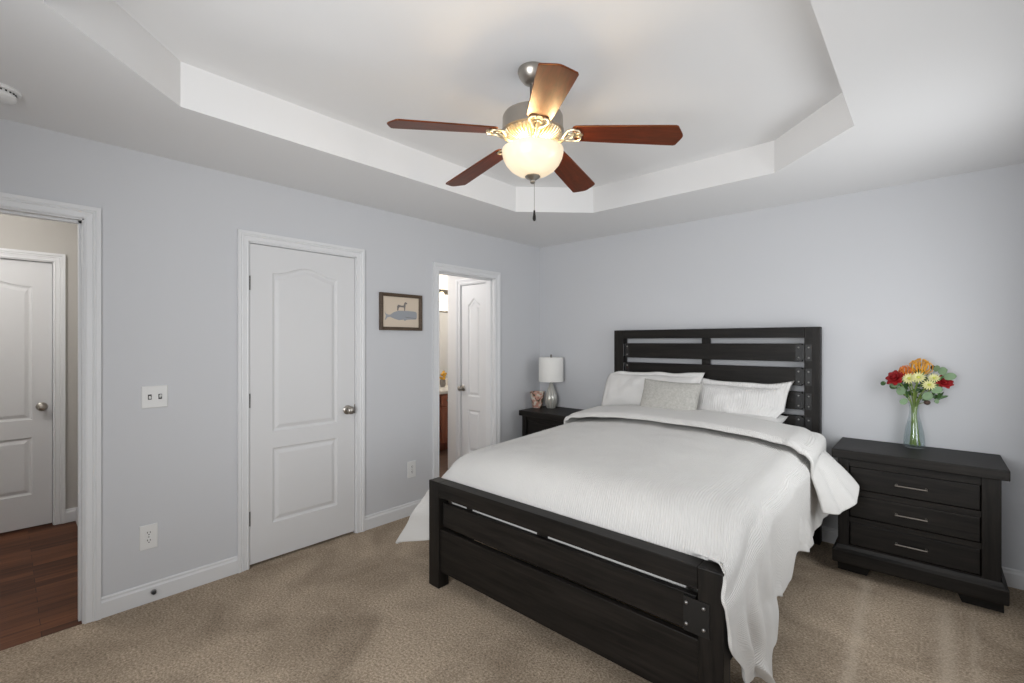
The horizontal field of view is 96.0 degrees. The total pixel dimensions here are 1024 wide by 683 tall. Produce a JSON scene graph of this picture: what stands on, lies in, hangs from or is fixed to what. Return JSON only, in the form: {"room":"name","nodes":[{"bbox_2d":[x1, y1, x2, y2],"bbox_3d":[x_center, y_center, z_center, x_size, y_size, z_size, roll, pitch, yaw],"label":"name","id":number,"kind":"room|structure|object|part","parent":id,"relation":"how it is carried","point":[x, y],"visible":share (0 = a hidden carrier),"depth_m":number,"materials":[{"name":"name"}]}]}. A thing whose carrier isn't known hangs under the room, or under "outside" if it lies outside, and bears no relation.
{"room":"bedroom","nodes":[
{"label":"bedroom","id":0,"kind":"room"},
{"bbox_2d":[0,214,77,508],"bbox_3d":[-4.021,0.195,3.134,0.120,2.440,1.790,0,0,42],"label":"wall","id":1,"kind":"structure","parent":0,"point":[16,232],"depth_m":3.63,"materials":[{"name":"grey paint"}]},
{"bbox_2d":[0,259,51,532],"bbox_3d":[-3.827,0.396,3.277,0.105,2.014,0.792,0,0,42],"label":"door","id":2,"kind":"structure","parent":1,"relation":"in","point":[25,286],"depth_m":3.47,"materials":[{"name":"white paint"}]},
{"bbox_3d":[-3.586,0.495,3.517,0.070,0.066,0.066,0,0,42],"label":"knob","id":3,"kind":"part","parent":2,"relation":"part of","materials":[{"name":"silver metal"}]},
{"bbox_2d":[0,248,64,524],"bbox_3d":[-3.855,0.365,3.302,0.140,2.099,0.936,0,0,42],"label":"trim","id":4,"kind":"structure","parent":1,"relation":"attached to","point":[57,260],"depth_m":3.58,"materials":[{"name":"white paint"}]},
{"bbox_2d":[65,507,76,522],"bbox_3d":[-3.474,1.363,3.636,0.014,0.104,0.071,0,0,42],"label":"baseboard","id":5,"kind":"structure","parent":1,"relation":"attached to","point":[69,513],"depth_m":3.63,"materials":[{"name":"white paint"}]},
{"bbox_2d":[0,118,539,596],"bbox_3d":[-1.295,0.195,3.353,0.120,2.440,4.620,0,0,42],"label":"wall","id":6,"kind":"structure","parent":0,"point":[169,227],"depth_m":2.69,"materials":[{"name":"grey paint"}]},
{"bbox_2d":[0,192,100,623],"bbox_3d":[-2.462,0.366,2.054,0.140,2.097,0.934,0,0,42],"label":"trim","id":7,"kind":"structure","parent":6,"relation":"attached to","point":[88,219],"depth_m":2.33,"materials":[{"name":"white paint"}]},
{"bbox_2d":[139,522,157,550],"bbox_3d":[-1.976,1.060,2.508,0.008,0.132,0.080,0,0,42],"label":"wall outlet","id":8,"kind":"object","parent":6,"relation":"attached to","point":[148,534],"visible":1,"depth_m":2.50,"materials":[{"name":"white plastic"}]},
{"bbox_2d":[145,538,152,543],"bbox_3d":[-1.974,1.081,2.506,0.003,0.029,0.033,0,0,42],"label":"receptacle","id":9,"kind":"object","parent":8,"relation":"attached to","point":[147,540],"depth_m":2.51,"materials":[{"name":"grey plastic"}]},
{"bbox_2d":[145,530,152,535],"bbox_3d":[-1.974,1.039,2.506,0.003,0.029,0.033,0,0,42],"label":"receptacle","id":10,"kind":"object","parent":8,"relation":"attached to","point":[147,532],"depth_m":2.51,"materials":[{"name":"grey plastic"}]},
{"bbox_2d":[141,385,167,408],"bbox_3d":[-1.954,0.300,2.524,0.018,0.120,0.116,0,0,42],"label":"light switch","id":11,"kind":"object","parent":6,"relation":"attached to","point":[151,396],"visible":1,"depth_m":2.52,"materials":[{"name":"white plastic"}]},
{"bbox_2d":[101,556,237,618],"bbox_3d":[-1.894,1.363,2.594,0.014,0.104,0.630,0,0,42],"label":"baseboard","id":12,"kind":"structure","parent":6,"relation":"attached to","point":[127,599],"depth_m":2.56,"materials":[{"name":"white paint"}]},
{"bbox_2d":[237,229,364,572],"bbox_3d":[-1.438,0.362,3.181,0.140,2.106,0.852,0,0,42],"label":"trim","id":13,"kind":"structure","parent":6,"relation":"attached to","point":[244,237],"depth_m":2.88,"materials":[{"name":"white paint"}]},
{"bbox_2d":[249,243,354,564],"bbox_3d":[-1.394,0.390,3.135,0.105,2.015,0.722,0,0,42],"label":"door","id":14,"kind":"structure","parent":6,"relation":"in","point":[302,406],"depth_m":3.12,"materials":[{"name":"white paint"}]},
{"bbox_3d":[-1.177,0.495,3.348,0.070,0.066,0.066,0,0,42],"label":"knob","id":15,"kind":"part","parent":14,"relation":"part of","materials":[{"name":"silver metal"}]},
{"bbox_2d":[365,498,422,530],"bbox_3d":[-0.891,1.363,3.698,0.014,0.104,0.649,0,0,42],"label":"baseboard","id":16,"kind":"structure","parent":6,"relation":"attached to","point":[383,517],"depth_m":3.62,"materials":[{"name":"white paint"}]},
{"bbox_2d":[379,292,421,330],"bbox_3d":[-0.885,-0.239,3.695,0.025,0.292,0.393,0,0,42],"label":"framed picture","id":17,"kind":"object","parent":6,"relation":"attached to","point":[397,311],"visible":1,"depth_m":3.69,"materials":[{"name":"brown wood"}]},
{"bbox_2d":[383,296,418,327],"bbox_3d":[-0.891,-0.239,3.701,0.005,0.245,0.346,0,0,42],"label":"print","id":18,"kind":"object","parent":17,"relation":"attached to","point":[398,311],"depth_m":3.69,"materials":[{"name":"grey paper"}]},
{"bbox_2d":[407,460,415,477],"bbox_3d":[-0.821,1.043,3.778,0.008,0.132,0.080,0,0,42],"label":"wall outlet","id":19,"kind":"object","parent":6,"relation":"attached to","point":[411,466],"visible":1,"depth_m":3.77,"materials":[{"name":"white plastic"}]},
{"bbox_2d":[433,262,500,477],"bbox_3d":[-0.439,0.366,4.280,0.140,2.097,0.821,0,0,42],"label":"trim","id":20,"kind":"structure","parent":6,"relation":"attached to","point":[493,279],"depth_m":4.50,"materials":[{"name":"white paint"}]},
{"bbox_2d":[439,274,447,378],"bbox_3d":[-1.485,0.195,6.207,0.120,2.440,2.850,0,0,42],"label":"wall","id":21,"kind":"structure","parent":0,"point":[443,279],"depth_m":6.66,"materials":[{"name":"white paint"}]},
{"bbox_2d":[439,289,447,301],"bbox_3d":[-1.040,-0.665,6.479,0.172,0.180,1.050,0,0,42],"label":"vanity light","id":22,"kind":"object","parent":21,"relation":"attached to","point":[442,293],"visible":0.28,"depth_m":6.48,"materials":[{"name":"white glass"}]},
{"bbox_3d":[-0.992,-0.640,6.496,0.124,0.130,0.124,0,0,42],"label":"lamp shade","id":23,"kind":"part","parent":22,"relation":"part of","materials":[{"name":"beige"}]},
{"bbox_3d":[-1.096,-0.720,6.530,0.020,0.070,1.050,0,0,42],"label":"plate","id":24,"kind":"part","parent":22,"relation":"part of","materials":[{"name":"silver metal"}]},
{"bbox_2d":[439,311,447,376],"bbox_3d":[-1.136,0.034,6.478,0.030,0.962,1.660,0,0,42],"label":"wall mirror","id":25,"kind":"object","parent":21,"relation":"attached to","point":[443,315],"visible":0.02,"depth_m":6.65,"materials":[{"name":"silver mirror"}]},
{"bbox_2d":[448,275,463,468],"bbox_3d":[0.086,0.195,5.489,0.710,2.440,1.600,0,0,42],"label":"wall","id":26,"kind":"structure","parent":0,"point":[451,279],"depth_m":5.09,"materials":[{"name":"white paint"}]},
{"bbox_2d":[456,278,485,459],"bbox_3d":[-0.379,0.368,4.884,0.526,2.093,0.120,0,0,42],"label":"trim","id":27,"kind":"structure","parent":26,"relation":"attached to","point":[466,281],"depth_m":4.99,"materials":[{"name":"white paint"}]},
{"bbox_2d":[457,283,485,455],"bbox_3d":[-0.413,0.400,4.844,0.402,2.006,0.105,0,0,42],"label":"door","id":28,"kind":"structure","parent":26,"relation":"in","point":[473,387],"depth_m":4.86,"materials":[{"name":"white paint"}]},
{"bbox_3d":[-0.549,0.495,4.944,0.066,0.066,0.070,0,0,42],"label":"knob","id":29,"kind":"part","parent":28,"relation":"part of","materials":[{"name":"silver metal"}]},
{"bbox_2d":[0,0,1023,247],"bbox_3d":[0.088,-1.123,2.095,3.860,0.197,4.860,0,0,42],"label":"ceiling","id":30,"kind":"structure","parent":0,"point":[773,103],"depth_m":2.11,"materials":[{"name":"white paint"}]},
{"bbox_2d":[0,83,21,104],"bbox_3d":[-2.084,-1.002,1.860,0.148,0.047,0.148,0,0,42],"label":"smoke detector","id":31,"kind":"object","parent":30,"relation":"attached to","point":[9,95],"visible":1,"depth_m":1.86,"materials":[{"name":"white plastic"}]},
{"bbox_2d":[387,61,682,220],"bbox_3d":[0.081,-0.903,2.112,1.201,0.638,1.212,0,0,42],"label":"ceiling fan","id":32,"kind":"object","parent":30,"relation":"hanging from","point":[532,129],"visible":1,"depth_m":1.98,"materials":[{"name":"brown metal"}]},
{"bbox_3d":[-0.283,-0.892,1.911,0.460,0.078,0.132,0,0,-23],"label":"blade","id":33,"kind":"part","parent":32,"relation":"part of","materials":[{"name":"brown wood"}]},
{"bbox_3d":[-0.177,-0.892,2.381,0.132,0.078,0.460,0,0,-41],"label":"blade","id":34,"kind":"part","parent":32,"relation":"part of","materials":[{"name":"brown wood"}]},
{"bbox_3d":[0.093,-0.803,2.073,0.276,0.120,0.276,0,0,42],"label":"lamp shade","id":35,"kind":"part","parent":32,"relation":"part of","materials":[{"name":"white glass"}]},
{"bbox_3d":[0.130,-0.892,1.665,0.132,0.078,0.460,0,0,-5],"label":"blade","id":36,"kind":"part","parent":32,"relation":"part of","materials":[{"name":"brown wood"}]},
{"bbox_3d":[0.302,-0.892,2.425,0.132,0.078,0.460,0,0,31],"label":"blade","id":37,"kind":"part","parent":32,"relation":"part of","materials":[{"name":"brown wood"}]},
{"bbox_3d":[0.492,-0.892,1.983,0.460,0.078,0.132,0,0,13],"label":"blade","id":38,"kind":"part","parent":32,"relation":"part of","materials":[{"name":"brown wood"}]},
{"bbox_2d":[0,449,1023,682],"bbox_3d":[-0.588,1.465,3.061,5.920,0.100,6.300,0,0,42],"label":"floor","id":39,"kind":"structure","parent":0,"point":[361,607],"depth_m":2.27,"materials":[{"name":"beige carpet"}]},
{"bbox_2d":[439,394,447,450],"bbox_3d":[-0.935,1.042,6.282,0.589,0.745,1.700,0,0,42],"label":"vanity cabinet","id":40,"kind":"object","parent":39,"relation":"on","point":[443,398],"visible":0.2,"depth_m":5.95,"materials":[{"name":"brown wood"}]},
{"bbox_2d":[439,379,447,394],"bbox_3d":[-0.938,0.602,6.284,0.584,0.134,1.740,0,0,42],"label":"countertop","id":41,"kind":"structure","parent":40,"relation":"on","point":[442,390],"depth_m":6.25,"materials":[{"name":"white stone"}]},
{"bbox_2d":[439,371,446,386],"bbox_3d":[-0.964,0.518,6.487,0.120,0.224,0.102,0,0,42],"label":"flowers","id":42,"kind":"object","parent":41,"relation":"on","point":[442,381],"visible":1,"depth_m":6.46,"materials":[{"name":"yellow plant"}]},
{"bbox_3d":[-0.974,0.580,6.486,0.084,0.100,0.084,0,0,42],"label":"pot","id":43,"kind":"part","parent":42,"relation":"part of","materials":[{"name":"grey ceramic"}]},
{"bbox_3d":[-0.734,0.757,6.120,0.018,0.135,0.530,0,0,42],"label":"drawer","id":44,"kind":"part","parent":40,"relation":"part of","materials":[{"name":"brown wood"}]},
{"bbox_3d":[-0.734,1.073,6.120,0.018,0.455,0.530,0,0,42],"label":"cabinet door","id":45,"kind":"part","parent":40,"relation":"part of","materials":[{"name":"brown wood"}]},
{"bbox_3d":[-0.726,1.073,6.112,0.007,0.315,0.390,0,0,42],"label":"door panel","id":46,"kind":"part","parent":40,"relation":"part of","materials":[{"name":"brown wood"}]},
{"bbox_2d":[519,406,582,436],"bbox_3d":[0.497,1.045,4.486,0.752,0.740,0.472,0,0,42],"label":"nightstand","id":47,"kind":"object","parent":39,"relation":"on","point":[534,420],"visible":0.17,"depth_m":4.46,"materials":[{"name":"brown wood"}]},
{"bbox_2d":[530,391,544,407],"bbox_3d":[0.260,0.594,4.752,0.156,0.162,0.156,0,0,42],"label":"pot","id":48,"kind":"object","parent":47,"relation":"on","point":[537,397],"visible":1,"depth_m":4.70,"materials":[{"name":"paint"}]},
{"bbox_3d":[0.365,0.838,4.354,0.557,0.128,0.024,0,0,42],"label":"drawer","id":49,"kind":"part","parent":47,"relation":"part of","materials":[{"name":"brown wood"}]},
{"bbox_3d":[0.368,0.749,4.357,0.565,0.043,0.036,0,0,42],"label":"rail","id":50,"kind":"part","parent":47,"relation":"part of","materials":[{"name":"brown wood"}]},
{"bbox_2d":[539,354,563,408],"bbox_3d":[0.400,0.400,4.715,0.254,0.549,0.254,0,0,42],"label":"table lamp","id":51,"kind":"object","parent":47,"relation":"on","point":[550,368],"visible":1,"depth_m":4.62,"materials":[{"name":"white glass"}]},
{"bbox_3d":[0.400,0.280,4.715,0.254,0.246,0.254,0,0,42],"label":"lamp shade","id":52,"kind":"part","parent":51,"relation":"part of","materials":[{"name":"white fabric"}]},
{"bbox_2d":[429,327,821,682],"bbox_3d":[0.863,0.654,2.966,1.654,1.522,2.229,0,0,42],"label":"bed","id":53,"kind":"object","parent":39,"relation":"on","point":[652,648],"visible":0.7,"depth_m":2.14,"materials":[{"name":"brown wood"}]},
{"bbox_3d":[-0.428,1.110,2.696,0.090,0.610,0.075,0,0,42],"label":"leg","id":54,"kind":"part","parent":53,"relation":"part of","materials":[{"name":"brown wood"}]},
{"bbox_3d":[0.140,1.195,2.164,1.466,0.244,0.032,0,0,42],"label":"panel","id":55,"kind":"part","parent":53,"relation":"part of","materials":[{"name":"brown wood"}]},
{"bbox_3d":[0.147,0.848,2.173,1.466,0.085,0.075,0,0,42],"label":"rail","id":56,"kind":"part","parent":53,"relation":"part of","materials":[{"name":"brown wood"}]},
{"bbox_3d":[1.010,0.654,4.287,0.095,1.522,0.075,0,0,42],"label":"post","id":57,"kind":"part","parent":53,"relation":"part of","materials":[{"name":"brown wood"}]},
{"bbox_2d":[686,560,717,592],"bbox_3d":[0.890,0.893,3.003,1.515,0.460,1.973,0,0,42],"label":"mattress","id":58,"kind":"object","parent":53,"relation":"on","point":[689,588],"visible":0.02,"depth_m":1.82,"materials":[{"name":"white fabric"}]},
{"bbox_2d":[396,405,858,682],"bbox_3d":[0.702,0.942,2.809,2.129,0.884,1.887,0,0,42],"label":"duvet","id":59,"kind":"object","parent":58,"relation":"on","point":[744,495],"visible":0.95,"depth_m":2.30,"materials":[{"name":"white fabric"}]},
{"bbox_2d":[601,371,704,405],"bbox_3d":[1.155,0.434,3.887,0.876,0.383,0.268,0,0,40],"label":"bed pillow","id":60,"kind":"object","parent":58,"relation":"on","point":[621,387],"visible":0.47,"depth_m":3.90,"materials":[{"name":"white fabric"}]},
{"bbox_2d":[697,378,793,417],"bbox_3d":[1.656,0.483,3.444,0.751,0.414,0.224,0,0,41],"label":"bed pillow","id":61,"kind":"object","parent":58,"relation":"on","point":[721,396],"visible":0.54,"depth_m":3.37,"materials":[{"name":"white fabric"}]},
{"bbox_2d":[706,410,787,422],"bbox_3d":[1.580,0.582,3.409,0.740,0.175,0.437,0,0,40],"label":"bed pillow","id":62,"kind":"object","parent":58,"relation":"on","point":[781,418],"visible":0.06,"depth_m":3.26,"materials":[{"name":"white fabric"}]},
{"bbox_3d":[1.572,-0.069,3.777,1.422,0.076,0.075,0,0,42],"label":"rail","id":63,"kind":"part","parent":53,"relation":"part of","materials":[{"name":"brown wood"}]},
{"bbox_3d":[0.723,1.110,1.650,0.090,0.610,0.075,0,0,42],"label":"leg","id":64,"kind":"part","parent":53,"relation":"part of","materials":[{"name":"brown wood"}]},
{"bbox_3d":[2.133,0.654,3.267,0.095,1.522,0.075,0,0,42],"label":"post","id":65,"kind":"part","parent":53,"relation":"part of","materials":[{"name":"brown wood"}]},
{"bbox_2d":[832,437,1010,612],"bbox_3d":[2.400,1.035,2.756,0.752,0.760,0.472,0,0,42],"label":"nightstand","id":66,"kind":"object","parent":39,"relation":"on","point":[931,516],"visible":0.92,"depth_m":2.58,"materials":[{"name":"brown wood"}]},
{"bbox_3d":[2.252,1.159,2.602,0.140,0.011,0.033,0,0,42],"label":"handle","id":67,"kind":"part","parent":66,"relation":"part of","materials":[{"name":"silver metal"}]},
{"bbox_3d":[2.252,0.991,2.602,0.140,0.011,0.033,0,0,42],"label":"handle","id":68,"kind":"part","parent":66,"relation":"part of","materials":[{"name":"silver metal"}]},
{"bbox_3d":[2.252,0.823,2.602,0.140,0.011,0.033,0,0,42],"label":"handle","id":69,"kind":"part","parent":66,"relation":"part of","materials":[{"name":"silver metal"}]},
{"bbox_3d":[2.269,1.161,2.624,0.557,0.134,0.024,0,0,42],"label":"drawer","id":70,"kind":"part","parent":66,"relation":"part of","materials":[{"name":"brown wood"}]},
{"bbox_3d":[2.269,0.991,2.624,0.557,0.130,0.024,0,0,42],"label":"drawer","id":71,"kind":"part","parent":66,"relation":"part of","materials":[{"name":"brown wood"}]},
{"bbox_3d":[2.269,0.823,2.624,0.557,0.131,0.024,0,0,42],"label":"drawer","id":72,"kind":"part","parent":66,"relation":"part of","materials":[{"name":"brown wood"}]},
{"bbox_3d":[2.271,1.258,2.627,0.565,0.054,0.036,0,0,42],"label":"rail","id":73,"kind":"part","parent":66,"relation":"part of","materials":[{"name":"brown wood"}]},
{"bbox_3d":[2.271,1.075,2.627,0.565,0.032,0.036,0,0,42],"label":"rail","id":74,"kind":"part","parent":66,"relation":"part of","materials":[{"name":"brown wood"}]},
{"bbox_3d":[2.271,0.731,2.627,0.565,0.044,0.036,0,0,42],"label":"rail","id":75,"kind":"part","parent":66,"relation":"part of","materials":[{"name":"brown wood"}]},
{"bbox_3d":[2.271,0.907,2.627,0.565,0.032,0.036,0,0,42],"label":"rail","id":76,"kind":"part","parent":66,"relation":"part of","materials":[{"name":"brown wood"}]},
{"bbox_3d":[2.398,1.258,2.754,0.744,0.166,0.466,0,0,42],"label":"moulding","id":77,"kind":"part","parent":66,"relation":"part of","materials":[{"name":"brown wood"}]},
{"bbox_3d":[2.498,0.515,2.864,0.106,0.280,0.106,0,0,42],"label":"flower vase","id":78,"kind":"object","parent":66,"relation":"on","visible":0},
{"bbox_2d":[880,381,911,424],"bbox_3d":[2.425,0.444,2.912,0.154,0.389,0.037,0,0,32],"label":"eucalyptus sprig","id":79,"kind":"object","parent":78,"relation":"in","point":[882,383],"visible":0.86,"depth_m":2.92,"materials":[{"name":"green plant"}]},
{"bbox_2d":[885,370,915,444],"bbox_3d":[2.421,0.407,2.866,0.153,0.463,0.092,0,0,34],"label":"rose","id":80,"kind":"object","parent":78,"relation":"in","point":[895,377],"visible":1,"depth_m":2.87,"materials":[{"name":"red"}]},
{"bbox_3d":[2.454,0.432,2.873,0.111,0.413,0.010,0,0,14],"label":"stem","id":81,"kind":"part","parent":80,"relation":"part of","materials":[{"name":"green plant"}]},
{"bbox_2d":[890,383,920,444],"bbox_3d":[2.447,0.445,2.857,0.153,0.388,0.061,0,0,24],"label":"eucalyptus sprig","id":82,"kind":"object","parent":78,"relation":"in","point":[900,390],"visible":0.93,"depth_m":2.86,"materials":[{"name":"green plant"}]},
{"bbox_2d":[898,365,914,445],"bbox_3d":[2.451,0.390,2.864,0.081,0.498,0.077,0,0,42],"label":"protea","id":83,"kind":"object","parent":78,"relation":"in","point":[901,369],"visible":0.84,"depth_m":2.85,"materials":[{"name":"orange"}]},
{"bbox_3d":[2.475,0.428,2.865,0.044,0.422,0.032,0,0,36],"label":"stem","id":84,"kind":"part","parent":83,"relation":"part of","materials":[{"name":"green plant"}]},
{"bbox_2d":[903,373,916,443],"bbox_3d":[2.445,0.414,2.836,0.071,0.450,0.114,0,0,42],"label":"daisy","id":85,"kind":"object","parent":78,"relation":"in","point":[908,378],"visible":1,"depth_m":2.83,"materials":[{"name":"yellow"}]},
{"bbox_3d":[2.460,0.430,2.836,0.026,0.418,0.092,0,0,42],"label":"stem","id":86,"kind":"part","parent":85,"relation":"part of","materials":[{"name":"green plant"}]},
{"bbox_2d":[912,372,926,445],"bbox_3d":[2.473,0.409,2.804,0.074,0.459,0.113,0,0,42],"label":"daisy","id":87,"kind":"object","parent":78,"relation":"in","point":[919,376],"visible":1,"depth_m":2.79,"materials":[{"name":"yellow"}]},
{"bbox_3d":[2.473,0.425,2.818,0.031,0.427,0.093,0,0,42],"label":"stem","id":88,"kind":"part","parent":87,"relation":"part of","materials":[{"name":"green plant"}]},
{"bbox_2d":[910,400,930,444],"bbox_3d":[2.495,0.493,2.812,0.033,0.291,0.114,0,0,0],"label":"sprig","id":89,"kind":"object","parent":78,"relation":"in","point":[926,402],"visible":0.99,"depth_m":2.77,"materials":[{"name":"green plant"}]},
{"bbox_2d":[909,358,933,433],"bbox_3d":[2.514,0.369,2.845,0.108,0.540,0.109,0,0,3],"label":"protea","id":90,"kind":"object","parent":78,"relation":"in","point":[925,363],"visible":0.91,"depth_m":2.83,"materials":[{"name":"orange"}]},
{"bbox_2d":[900,373,947,436],"bbox_3d":[2.540,0.406,2.848,0.227,0.465,0.131,0,0,42],"label":"leafy greens","id":91,"kind":"object","parent":78,"relation":"in","point":[939,396],"visible":0.51,"depth_m":2.84,"materials":[{"name":"green plant"}]},
{"bbox_2d":[913,380,935,443],"bbox_3d":[2.490,0.432,2.802,0.050,0.414,0.150,0,0,-5],"label":"daisy","id":92,"kind":"object","parent":78,"relation":"in","point":[928,384],"visible":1,"depth_m":2.76,"materials":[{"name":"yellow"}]},
{"bbox_3d":[2.497,0.447,2.818,0.011,0.384,0.123,0,0,4],"label":"stem","id":93,"kind":"part","parent":92,"relation":"part of","materials":[{"name":"green plant"}]},
{"bbox_2d":[915,365,934,442],"bbox_3d":[2.543,0.390,2.834,0.096,0.498,0.026,0,0,23],"label":"sprig","id":94,"kind":"object","parent":78,"relation":"in","point":[933,365],"visible":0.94,"depth_m":2.85,"materials":[{"name":"green plant"}]},
{"bbox_2d":[911,374,939,444],"bbox_3d":[2.514,0.413,2.800,0.036,0.451,0.139,0,0,-25],"label":"daisy","id":95,"kind":"object","parent":78,"relation":"in","point":[932,377],"visible":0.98,"depth_m":2.77,"materials":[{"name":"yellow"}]},
{"bbox_3d":[2.514,0.426,2.817,0.028,0.425,0.111,0,0,-31],"label":"stem","id":96,"kind":"part","parent":95,"relation":"part of","materials":[{"name":"green plant"}]},
{"bbox_2d":[915,386,942,445],"bbox_3d":[2.490,0.451,2.778,0.070,0.376,0.146,0,0,-19],"label":"eucalyptus sprig","id":97,"kind":"object","parent":78,"relation":"in","point":[926,395],"visible":1,"depth_m":2.74,"materials":[{"name":"green plant"}]},
{"bbox_2d":[911,375,953,441],"bbox_3d":[2.551,0.419,2.801,0.194,0.440,0.080,0,0,42],"label":"rose","id":98,"kind":"object","parent":78,"relation":"in","point":[943,383],"visible":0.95,"depth_m":2.75,"materials":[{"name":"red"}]},
{"bbox_2d":[916,365,956,414],"bbox_3d":[2.567,0.390,2.794,0.040,0.498,0.195,0,0,-32],"label":"eucalyptus sprig","id":99,"kind":"object","parent":78,"relation":"in","point":[941,370],"visible":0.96,"depth_m":2.75,"materials":[{"name":"green plant"}]},
{"bbox_2d":[640,378,702,409],"bbox_3d":[1.211,0.443,3.562,0.473,0.296,0.172,0,0,38],"label":"throw cushion","id":100,"kind":"object","parent":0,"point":[656,393],"visible":0.73,"depth_m":3.50,"materials":[{"name":"grey fabric"}]},
{"bbox_2d":[540,163,1023,570],"bbox_3d":[1.683,0.195,3.849,3.860,2.440,0.120,0,0,42],"label":"wall","id":101,"kind":"structure","parent":0,"point":[931,270],"depth_m":3.16,"materials":[{"name":"grey paint"}]},
{"bbox_2d":[822,526,1023,589],"bbox_3d":[1.637,1.363,3.799,3.620,0.104,0.014,0,0,42],"label":"baseboard","id":102,"kind":"structure","parent":101,"relation":"attached to","point":[1014,578],"depth_m":2.67,"materials":[{"name":"white paint"}]},
{"bbox_3d":[-2.767,0.195,3.123,1.750,2.440,0.120,0,0,42],"label":"wall","id":103,"kind":"structure","parent":0,"visible":0},
{"bbox_2d":[75,507,77,525],"bbox_3d":[-2.818,1.363,3.079,1.735,0.104,0.014,0,0,42],"label":"baseboard","id":104,"kind":"structure","parent":103,"relation":"attached to","point":[76,511],"depth_m":3.59,"materials":[{"name":"white paint"}]}
]}

